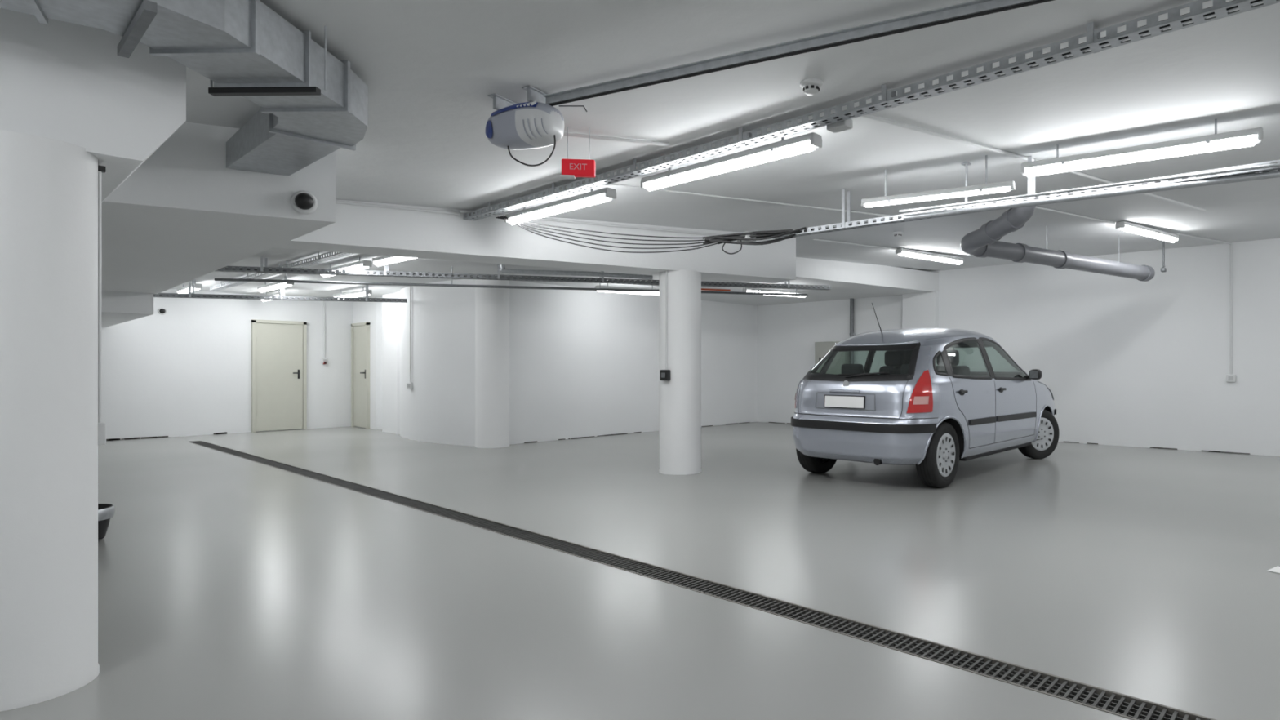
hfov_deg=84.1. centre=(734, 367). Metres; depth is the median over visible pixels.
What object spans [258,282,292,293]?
diffuser
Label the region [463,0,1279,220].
cable tray
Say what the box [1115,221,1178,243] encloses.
fluorescent light
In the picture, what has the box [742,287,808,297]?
fluorescent light
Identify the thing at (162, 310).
security camera
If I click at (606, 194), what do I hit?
fluorescent light
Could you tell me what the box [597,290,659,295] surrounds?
diffuser
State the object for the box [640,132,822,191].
fluorescent light
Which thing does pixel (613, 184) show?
conduit
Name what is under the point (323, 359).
wall socket
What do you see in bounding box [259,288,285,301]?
fluorescent light
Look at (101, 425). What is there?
conduit
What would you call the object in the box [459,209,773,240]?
conduit
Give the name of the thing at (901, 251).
fluorescent light
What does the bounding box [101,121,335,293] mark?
beam
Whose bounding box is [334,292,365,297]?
diffuser
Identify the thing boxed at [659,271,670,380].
socket
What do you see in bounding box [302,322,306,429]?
frame
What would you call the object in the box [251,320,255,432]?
frame
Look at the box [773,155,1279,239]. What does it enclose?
cable tray
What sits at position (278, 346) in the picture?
leaf
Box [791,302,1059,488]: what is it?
car
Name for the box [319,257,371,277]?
fluorescent light
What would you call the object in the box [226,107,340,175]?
outlet
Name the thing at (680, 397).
column
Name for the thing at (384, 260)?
fluorescent light
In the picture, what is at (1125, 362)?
wall
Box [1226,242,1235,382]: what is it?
wall socket
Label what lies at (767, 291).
diffuser
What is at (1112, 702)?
floor drain
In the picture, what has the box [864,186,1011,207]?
diffuser
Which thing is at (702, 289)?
pipe
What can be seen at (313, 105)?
ventilation duct
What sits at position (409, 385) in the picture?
wall socket
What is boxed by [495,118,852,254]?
cable bundle
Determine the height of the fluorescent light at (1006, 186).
0.258 m
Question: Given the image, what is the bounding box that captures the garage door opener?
[485,0,1053,166]
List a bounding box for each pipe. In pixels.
[214,260,807,296]
[701,288,730,291]
[849,297,855,364]
[960,198,1155,281]
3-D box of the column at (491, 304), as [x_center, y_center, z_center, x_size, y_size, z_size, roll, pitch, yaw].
[-3.372,-0.072,9.771,0.458,2.345,0.458,0,0,41]
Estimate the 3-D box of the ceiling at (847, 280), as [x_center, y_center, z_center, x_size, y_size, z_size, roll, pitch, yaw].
[-4.189,-1.400,9.763,9.025,0.320,12.950,0,0,41]
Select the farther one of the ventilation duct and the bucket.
the bucket
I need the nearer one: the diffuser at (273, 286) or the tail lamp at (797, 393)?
the tail lamp at (797, 393)
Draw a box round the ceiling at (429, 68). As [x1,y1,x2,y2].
[185,0,1279,271]
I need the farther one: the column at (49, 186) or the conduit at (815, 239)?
the conduit at (815, 239)
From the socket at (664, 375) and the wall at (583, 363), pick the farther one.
the wall at (583, 363)
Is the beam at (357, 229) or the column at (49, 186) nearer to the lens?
the column at (49, 186)
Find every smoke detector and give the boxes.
[800,78,822,95]
[893,231,902,237]
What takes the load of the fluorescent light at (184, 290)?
hanging from the ceiling at (429, 68)
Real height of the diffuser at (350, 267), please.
0.049 m
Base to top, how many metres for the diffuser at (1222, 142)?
0.049 m
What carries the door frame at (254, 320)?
in the wall at (185, 370)
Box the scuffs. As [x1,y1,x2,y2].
[106,422,1249,453]
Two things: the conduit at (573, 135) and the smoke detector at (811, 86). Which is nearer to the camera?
the smoke detector at (811, 86)
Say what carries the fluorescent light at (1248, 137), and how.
hanging from the ceiling at (429, 68)
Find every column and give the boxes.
[0,129,99,711]
[475,276,509,448]
[658,269,701,475]
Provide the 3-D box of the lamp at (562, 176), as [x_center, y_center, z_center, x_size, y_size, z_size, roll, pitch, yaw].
[-0.941,-1.073,3.955,0.080,0.012,0.050,0,0,-7]
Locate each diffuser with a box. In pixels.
[177,288,199,293]
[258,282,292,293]
[321,263,368,277]
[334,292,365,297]
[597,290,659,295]
[746,290,805,297]
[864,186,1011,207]
[1025,135,1257,177]
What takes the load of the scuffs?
on the floor
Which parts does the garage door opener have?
pull cord, rail, chain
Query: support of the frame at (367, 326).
attached to the wall at (583, 363)
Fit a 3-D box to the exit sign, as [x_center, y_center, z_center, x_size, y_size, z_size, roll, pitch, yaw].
[-0.886,-1.212,3.965,0.192,0.290,0.055,0,0,-7]
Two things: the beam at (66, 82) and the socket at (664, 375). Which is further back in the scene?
the socket at (664, 375)
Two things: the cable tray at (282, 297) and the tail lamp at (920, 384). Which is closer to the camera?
the tail lamp at (920, 384)
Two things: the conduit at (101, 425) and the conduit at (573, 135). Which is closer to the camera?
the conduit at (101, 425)
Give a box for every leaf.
[255,322,302,431]
[353,324,365,427]
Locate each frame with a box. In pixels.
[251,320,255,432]
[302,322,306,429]
[351,326,355,426]
[365,322,369,428]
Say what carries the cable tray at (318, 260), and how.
hanging from the ceiling at (429, 68)
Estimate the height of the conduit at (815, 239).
0.061 m
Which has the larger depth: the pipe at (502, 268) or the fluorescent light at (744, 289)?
the fluorescent light at (744, 289)
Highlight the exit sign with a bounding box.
[560,126,595,179]
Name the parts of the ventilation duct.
rod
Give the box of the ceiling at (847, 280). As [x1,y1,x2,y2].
[170,247,938,306]
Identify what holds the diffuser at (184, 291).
attached to the fluorescent light at (184, 290)
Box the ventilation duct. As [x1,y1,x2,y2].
[0,0,367,175]
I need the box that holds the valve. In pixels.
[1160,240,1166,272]
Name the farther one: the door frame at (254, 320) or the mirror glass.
the door frame at (254, 320)
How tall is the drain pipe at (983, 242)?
0.502 m
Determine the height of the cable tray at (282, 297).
0.275 m
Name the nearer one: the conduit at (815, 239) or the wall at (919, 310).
the conduit at (815, 239)
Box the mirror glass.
[1029,370,1037,377]
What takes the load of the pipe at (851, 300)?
attached to the wall at (1125, 362)
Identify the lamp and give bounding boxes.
[560,174,575,179]
[794,377,804,408]
[906,369,933,413]
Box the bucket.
[97,503,114,540]
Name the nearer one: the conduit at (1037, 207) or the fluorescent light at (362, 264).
the conduit at (1037, 207)
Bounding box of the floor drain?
[188,440,1216,719]
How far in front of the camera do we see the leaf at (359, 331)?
12.82 m
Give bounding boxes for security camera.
[157,307,166,314]
[290,190,317,213]
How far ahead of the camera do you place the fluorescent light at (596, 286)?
10.36 m
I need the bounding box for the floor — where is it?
[0,422,1279,719]
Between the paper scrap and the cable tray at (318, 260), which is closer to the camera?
the paper scrap
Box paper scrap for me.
[1267,565,1279,573]
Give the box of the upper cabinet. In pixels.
[814,341,849,374]
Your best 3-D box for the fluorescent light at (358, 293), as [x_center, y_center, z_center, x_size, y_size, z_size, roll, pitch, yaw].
[-6.016,-1.165,11.034,1.203,0.149,0.096,0,0,39]
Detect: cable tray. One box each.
[153,279,407,302]
[209,251,355,290]
[215,256,831,289]
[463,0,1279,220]
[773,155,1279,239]
[899,162,1279,220]
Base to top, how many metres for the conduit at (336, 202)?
0.034 m
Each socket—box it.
[321,301,328,363]
[406,285,413,389]
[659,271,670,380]
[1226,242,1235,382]
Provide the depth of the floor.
3.56 m
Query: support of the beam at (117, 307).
attached to the ceiling at (429, 68)
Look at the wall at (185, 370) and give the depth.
11.39 m
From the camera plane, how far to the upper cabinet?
12.77 m
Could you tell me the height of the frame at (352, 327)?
1.900 m
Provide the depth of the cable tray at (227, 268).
8.44 m
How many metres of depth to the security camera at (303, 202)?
3.98 m
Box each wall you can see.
[101,288,352,439]
[352,279,757,446]
[757,238,1279,456]
[902,290,938,365]
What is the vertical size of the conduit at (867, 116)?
0.073 m
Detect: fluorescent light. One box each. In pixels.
[177,280,202,293]
[257,276,293,293]
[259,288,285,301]
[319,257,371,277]
[333,286,372,297]
[372,255,416,266]
[504,187,616,225]
[595,283,659,295]
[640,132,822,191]
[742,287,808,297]
[861,155,1015,207]
[895,248,964,264]
[1020,118,1263,177]
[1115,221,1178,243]
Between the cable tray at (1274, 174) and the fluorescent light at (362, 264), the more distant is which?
the fluorescent light at (362, 264)
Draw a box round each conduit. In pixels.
[97,160,106,444]
[335,200,460,215]
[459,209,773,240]
[563,132,669,146]
[607,183,889,216]
[813,238,897,249]
[860,114,1038,161]
[1035,205,1115,223]
[1066,170,1205,211]
[1177,232,1231,244]
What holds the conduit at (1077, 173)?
attached to the ceiling at (429, 68)
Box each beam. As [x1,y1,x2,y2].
[0,7,186,203]
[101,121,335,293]
[101,290,153,326]
[274,199,795,283]
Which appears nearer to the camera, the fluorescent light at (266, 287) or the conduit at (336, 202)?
the conduit at (336, 202)
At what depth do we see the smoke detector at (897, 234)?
7.70 m
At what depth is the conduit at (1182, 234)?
8.47 m
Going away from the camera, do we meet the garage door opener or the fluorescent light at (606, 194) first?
the garage door opener
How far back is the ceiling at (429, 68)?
3.72 m

